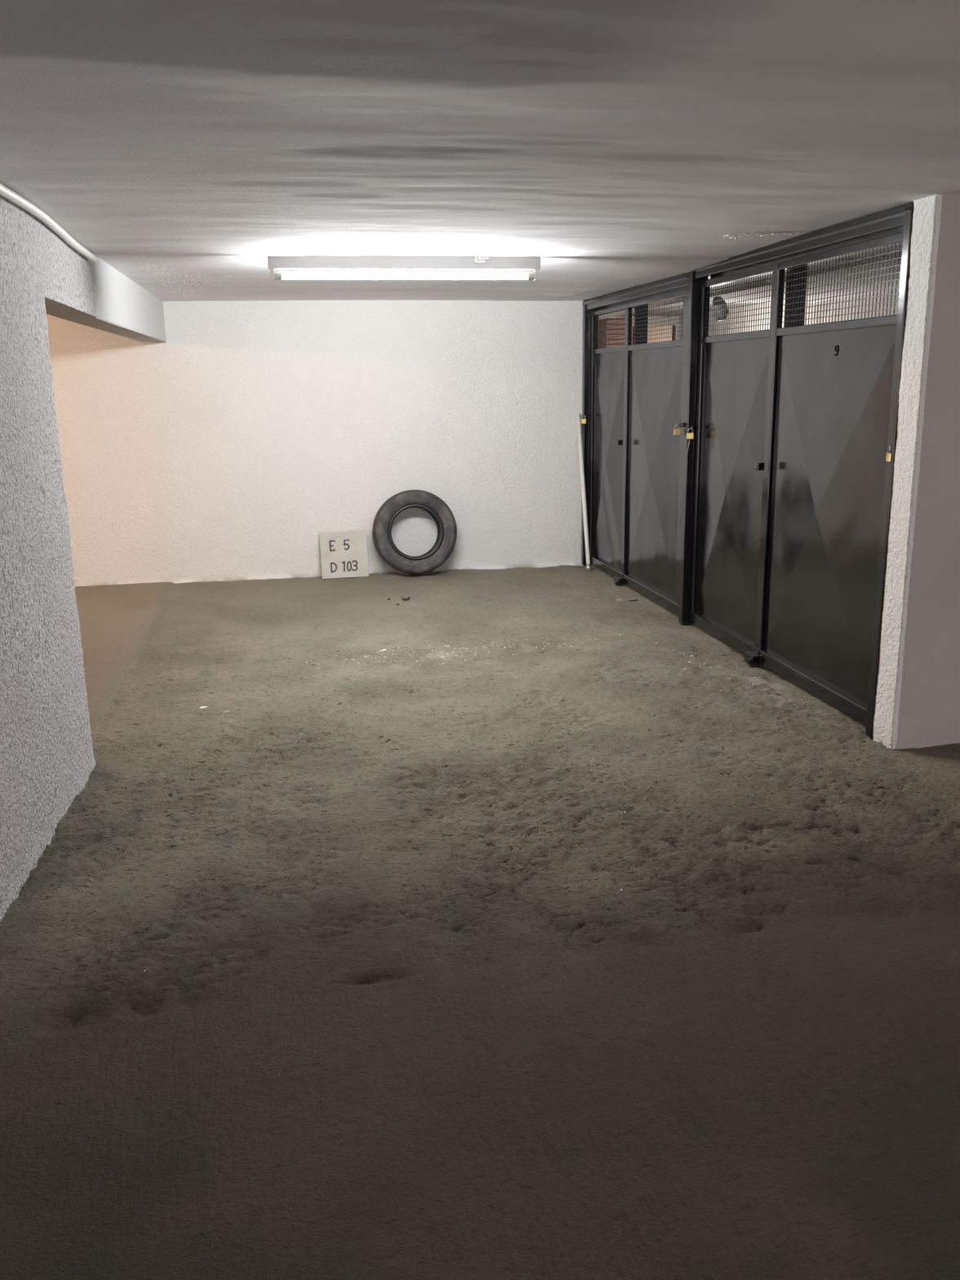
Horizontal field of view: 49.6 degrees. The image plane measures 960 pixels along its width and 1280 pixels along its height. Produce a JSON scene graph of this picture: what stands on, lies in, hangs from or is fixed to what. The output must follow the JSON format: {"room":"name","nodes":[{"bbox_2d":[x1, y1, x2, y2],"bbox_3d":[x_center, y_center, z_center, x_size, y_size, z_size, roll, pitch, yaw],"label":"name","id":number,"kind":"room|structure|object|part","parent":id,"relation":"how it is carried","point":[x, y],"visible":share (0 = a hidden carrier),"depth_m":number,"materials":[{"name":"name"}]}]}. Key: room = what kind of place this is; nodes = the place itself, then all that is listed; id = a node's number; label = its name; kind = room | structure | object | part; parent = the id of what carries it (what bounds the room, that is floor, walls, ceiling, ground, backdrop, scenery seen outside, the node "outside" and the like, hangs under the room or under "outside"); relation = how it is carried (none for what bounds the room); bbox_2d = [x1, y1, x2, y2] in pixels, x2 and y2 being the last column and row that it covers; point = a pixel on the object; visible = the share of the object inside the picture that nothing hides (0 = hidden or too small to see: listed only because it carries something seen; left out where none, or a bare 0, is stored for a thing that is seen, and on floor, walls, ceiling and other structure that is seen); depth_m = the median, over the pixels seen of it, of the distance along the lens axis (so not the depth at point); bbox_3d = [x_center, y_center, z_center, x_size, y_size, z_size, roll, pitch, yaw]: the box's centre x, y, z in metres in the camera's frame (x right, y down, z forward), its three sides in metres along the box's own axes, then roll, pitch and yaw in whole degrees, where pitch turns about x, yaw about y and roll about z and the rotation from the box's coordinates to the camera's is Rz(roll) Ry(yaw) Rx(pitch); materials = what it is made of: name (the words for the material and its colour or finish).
{"room":"parking garage","nodes":[
{"label":"parking garage","id":0,"kind":"room"},
{"bbox_2d":[0,195,165,921],"bbox_3d":[-1.373,-0.150,2.515,0.226,2.200,11.602,-4,14,-10],"label":"wall","id":1,"kind":"structure","parent":0,"point":[47,759],"depth_m":3.56,"materials":[{"name":"paint"}]},
{"bbox_2d":[0,182,97,262],"bbox_3d":[-1.002,-0.803,0.835,0.052,0.052,8.360,-4,14,-10],"label":"cable conduit","id":2,"kind":"object","parent":1,"relation":"attached to","point":[6,193],"visible":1,"depth_m":3.75,"materials":[{"name":"white plastic"}]},
{"bbox_2d":[46,300,583,586],"bbox_3d":[-3.351,-1.396,7.692,8.497,2.145,0.150,-3,14,-8],"label":"wall","id":3,"kind":"structure","parent":0,"point":[222,449],"depth_m":8.06,"materials":[{"name":"white paint"}]},
{"bbox_2d":[581,272,688,615],"bbox_3d":[1.104,-1.388,7.325,0.216,2.088,2.231,-4,14,-10],"label":"door","id":4,"kind":"structure","parent":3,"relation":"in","point":[633,396],"depth_m":7.26,"materials":[{"name":"black paint"}]},
{"bbox_2d":[581,415,586,423],"bbox_3d":[0.828,-1.758,8.277,0.040,0.064,0.017,5,15,23],"label":"padlock","id":5,"kind":"object","parent":4,"relation":"attached to","point":[583,420],"visible":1,"depth_m":8.27,"materials":[{"name":"gold metal"}]},
{"bbox_3d":[0.876,-1.642,8.359,0.100,2.090,0.055,-4,14,-10],"label":"frame post","id":6,"kind":"part","parent":4,"relation":"part of","materials":[{"name":"black metal"}]},
{"bbox_3d":[1.001,-0.563,8.136,0.051,0.076,0.913,-4,14,-10],"label":"rail","id":7,"kind":"part","parent":4,"relation":"part of","materials":[{"name":"black metal"}]},
{"bbox_3d":[0.971,-1.373,7.938,0.030,1.596,0.800,-4,14,-10],"label":"panel","id":8,"kind":"part","parent":4,"relation":"part of","materials":[{"name":"black metal"}]},
{"bbox_3d":[0.971,-2.162,7.743,0.038,0.037,0.802,-4,14,-10],"label":"rail","id":9,"kind":"part","parent":4,"relation":"part of","materials":[{"name":"grey metal"}]},
{"bbox_3d":[0.968,-2.435,7.668,0.050,0.030,0.917,-4,14,-10],"label":"rail","id":10,"kind":"part","parent":4,"relation":"part of","materials":[{"name":"black metal"}]},
{"bbox_3d":[1.144,-1.381,7.486,0.085,1.995,0.050,-4,14,-10],"label":"stop post","id":11,"kind":"part","parent":4,"relation":"part of","materials":[{"name":"black metal"}]},
{"bbox_3d":[1.194,-0.314,7.120,0.051,0.076,1.200,-4,14,-10],"label":"rail","id":12,"kind":"part","parent":4,"relation":"part of","materials":[{"name":"black metal"}]},
{"bbox_3d":[1.151,-1.140,6.988,0.030,1.596,1.049,-4,14,-10],"label":"panel","id":13,"kind":"part","parent":4,"relation":"part of","materials":[{"name":"black metal"}]},
{"bbox_3d":[1.151,-1.929,6.793,0.038,0.037,1.051,-4,14,-10],"label":"rail","id":14,"kind":"part","parent":4,"relation":"part of","materials":[{"name":"grey metal"}]},
{"bbox_3d":[1.161,-2.186,6.651,0.050,0.030,1.204,-4,14,-10],"label":"rail","id":15,"kind":"part","parent":4,"relation":"part of","materials":[{"name":"black metal"}]},
{"bbox_2d":[673,424,680,435],"bbox_3d":[1.187,-1.266,6.246,0.040,0.064,0.021,-1,14,-1],"label":"padlock","id":16,"kind":"object","parent":4,"relation":"attached to","point":[676,431],"visible":1,"depth_m":6.24,"materials":[{"name":"gold metal"}]},
{"bbox_2d":[0,564,959,1279],"bbox_3d":[-0.299,0.826,2.924,12.800,0.056,11.700,-4,14,-11],"label":"floor","id":17,"kind":"structure","parent":0,"point":[363,1034],"depth_m":2.78,"materials":[{"name":"concrete"}]},
{"bbox_2d":[319,529,368,578],"bbox_3d":[-1.076,-0.678,8.219,0.374,0.368,0.091,-3,14,-6],"label":"sign board","id":18,"kind":"object","parent":17,"relation":"on","point":[344,554],"visible":1,"depth_m":8.21,"materials":[{"name":"paint"}]},
{"bbox_2d":[401,595,410,600],"bbox_3d":[-0.520,-0.293,7.297,0.065,0.033,0.034,-4,14,-11],"label":"dead leaf","id":19,"kind":"object","parent":17,"relation":"on","point":[406,598],"visible":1,"depth_m":7.29,"materials":[{"name":"brown plant"}]},
{"bbox_2d":[372,489,457,573],"bbox_3d":[-0.517,-0.854,8.217,0.664,0.669,0.276,-3,14,-8],"label":"tyre","id":20,"kind":"object","parent":17,"relation":"on","point":[443,517],"visible":1,"depth_m":8.13,"materials":[{"name":"rubber"}]},
{"bbox_2d":[143,634,895,971],"bbox_3d":[0.137,0.413,4.533,2.737,0.039,3.407,-4,14,-11],"label":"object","id":21,"kind":"structure","parent":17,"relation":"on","point":[619,634],"depth_m":5.82,"materials":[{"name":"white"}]},
{"bbox_2d":[576,413,590,570],"bbox_3d":[0.827,-1.182,8.291,0.033,1.221,0.360,-4,14,-10],"label":"pole","id":22,"kind":"object","parent":17,"relation":"on","point":[578,415],"visible":1,"depth_m":8.28,"materials":[{"name":"white metal"}]},
{"bbox_2d":[0,0,959,302],"bbox_3d":[-0.336,-1.225,2.413,12.800,0.035,11.700,-4,14,-11],"label":"ceiling","id":23,"kind":"structure","parent":0,"point":[620,145],"depth_m":2.63,"materials":[{"name":"paint"}]},
{"bbox_2d":[267,255,540,280],"bbox_3d":[-0.364,-1.868,5.212,1.374,0.116,0.082,-4,14,-11],"label":"ceiling light","id":24,"kind":"object","parent":23,"relation":"attached to","point":[274,262],"visible":0.98,"depth_m":5.20,"materials":[{"name":"white metal"}]},
{"bbox_2d":[270,268,281,280],"bbox_3d":[-1.004,-1.800,5.111,0.054,0.056,0.039,-4,14,-11],"label":"socket","id":25,"kind":"object","parent":24,"relation":"attached to","point":[274,275],"depth_m":5.10,"materials":[{"name":"white plastic"}]},
{"bbox_2d":[527,269,537,280],"bbox_3d":[0.272,-1.884,5.354,0.054,0.056,0.039,-4,14,-11],"label":"socket","id":26,"kind":"object","parent":24,"relation":"attached to","point":[533,275],"depth_m":5.34,"materials":[{"name":"white plastic"}]},
{"bbox_2d":[599,248,902,318],"bbox_3d":[1.544,-2.347,7.042,0.042,0.042,5.300,-4,14,-11],"label":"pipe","id":27,"kind":"object","parent":23,"relation":"attached to","point":[900,251],"visible":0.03,"depth_m":5.59,"materials":[{"name":"white metal"}]},
{"bbox_2d":[712,296,728,320],"bbox_3d":[1.612,-2.216,6.942,0.106,0.157,0.106,-4,14,-11],"label":"hanging bag","id":28,"kind":"object","parent":27,"relation":"hanging from","point":[716,304],"visible":0.52,"depth_m":6.91,"materials":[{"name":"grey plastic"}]},
{"bbox_2d":[599,315,679,339],"bbox_3d":[1.294,-2.501,11.836,2.220,2.260,0.200,-4,14,-11],"label":"wall","id":29,"kind":"structure","parent":0,"point":[677,320],"depth_m":11.63,"materials":[{"name":"white paint"}]},
{"bbox_2d":[614,302,755,316],"bbox_3d":[-0.653,-1.726,3.905,12.800,0.140,14.900,-4,14,-11],"label":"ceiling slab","id":30,"kind":"structure","parent":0,"point":[711,304],"depth_m":10.49,"materials":[{"name":"white paint"}]},
{"bbox_2d":[679,289,898,339],"bbox_3d":[3.080,-1.650,8.292,0.150,2.260,7.850,-4,14,-11],"label":"wall","id":31,"kind":"structure","parent":0,"point":[681,320],"depth_m":8.69,"materials":[{"name":"white paint"}]},
{"bbox_2d":[872,194,959,749],"bbox_3d":[3.651,-0.720,4.431,4.094,2.160,0.159,-4,14,-11],"label":"wall","id":32,"kind":"structure","parent":0,"point":[917,699],"depth_m":4.04,"materials":[{"name":"white paint"}]},
{"bbox_2d":[678,203,913,737],"bbox_3d":[1.517,-0.873,5.191,0.200,2.105,2.250,-4,14,-10],"label":"door","id":33,"kind":"structure","parent":32,"relation":"in","point":[788,477],"depth_m":4.99,"materials":[{"name":"black paint"}]},
{"bbox_2d":[686,427,693,453],"bbox_3d":[1.242,-1.179,6.139,0.040,0.149,0.026,1,14,9],"label":"padlock","id":34,"kind":"object","parent":33,"relation":"attached to","point":[690,436],"visible":1,"depth_m":6.12,"materials":[{"name":"gold metal"}]},
{"bbox_3d":[1.279,-1.114,6.234,0.100,2.078,0.058,-4,14,-10],"label":"frame post","id":35,"kind":"part","parent":33,"relation":"part of","materials":[{"name":"black metal"}]},
{"bbox_3d":[1.411,-0.032,5.973,0.051,0.076,0.983,-4,14,-10],"label":"rail","id":36,"kind":"part","parent":33,"relation":"part of","materials":[{"name":"black metal"}]},
{"bbox_3d":[1.380,-0.843,5.780,0.029,1.596,0.879,-4,14,-10],"label":"panel","id":37,"kind":"part","parent":33,"relation":"part of","materials":[{"name":"black metal"}]},
{"bbox_3d":[1.380,-1.632,5.585,0.038,0.037,0.881,-4,14,-10],"label":"rail","id":38,"kind":"part","parent":33,"relation":"part of","materials":[{"name":"grey metal"}]},
{"bbox_3d":[1.377,-1.927,5.499,0.050,0.037,0.987,-4,14,-10],"label":"rail","id":39,"kind":"part","parent":33,"relation":"part of","materials":[{"name":"black metal"}]},
{"bbox_3d":[1.560,-0.854,5.286,0.085,2.022,0.050,-4,14,-10],"label":"stop post","id":40,"kind":"part","parent":33,"relation":"part of","materials":[{"name":"black metal"}]},
{"bbox_3d":[1.603,0.216,4.962,0.051,0.076,1.118,-4,14,-10],"label":"rail","id":41,"kind":"part","parent":33,"relation":"part of","materials":[{"name":"black metal"}]},
{"bbox_3d":[1.569,-0.599,4.785,0.029,1.596,1.062,-4,14,-10],"label":"panel","id":42,"kind":"part","parent":33,"relation":"part of","materials":[{"name":"black metal"}]},
{"bbox_3d":[1.568,-1.387,4.590,0.038,0.037,1.064,-4,14,-10],"label":"rail","id":43,"kind":"part","parent":33,"relation":"part of","materials":[{"name":"grey metal"}]},
{"bbox_3d":[1.569,-1.679,4.488,0.050,0.037,1.122,-4,14,-10],"label":"rail","id":44,"kind":"part","parent":33,"relation":"part of","materials":[{"name":"black metal"}]},
{"bbox_2d":[885,445,891,462],"bbox_3d":[1.625,-0.740,4.119,0.017,0.064,0.040,2,14,12],"label":"padlock","id":45,"kind":"object","parent":33,"relation":"attached to","point":[888,454],"visible":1,"depth_m":4.10,"materials":[{"name":"gold metal"}]},
{"bbox_3d":[1.673,-0.614,4.151,0.100,2.100,0.048,-4,14,-10],"label":"frame post","id":46,"kind":"part","parent":33,"relation":"part of","materials":[{"name":"black paint"}]},
{"bbox_3d":[2.090,-0.518,8.391,2.100,0.090,7.800,-4,14,-11],"label":"floor","id":47,"kind":"structure","parent":0,"visible":0},
{"bbox_2d":[598,318,632,348],"bbox_3d":[1.287,-2.055,10.152,0.260,2.070,0.412,-4,14,-11],"label":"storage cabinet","id":48,"kind":"object","parent":47,"relation":"on","point":[599,323],"visible":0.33,"depth_m":9.74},
{"bbox_2d":[631,324,675,344],"bbox_3d":[1.680,-2.049,10.233,0.300,2.005,0.415,-4,14,-11],"label":"carton","id":49,"kind":"object","parent":47,"relation":"on","point":[671,326],"visible":0.13,"depth_m":9.83,"materials":[{"name":"brown cardboard"}]}
]}

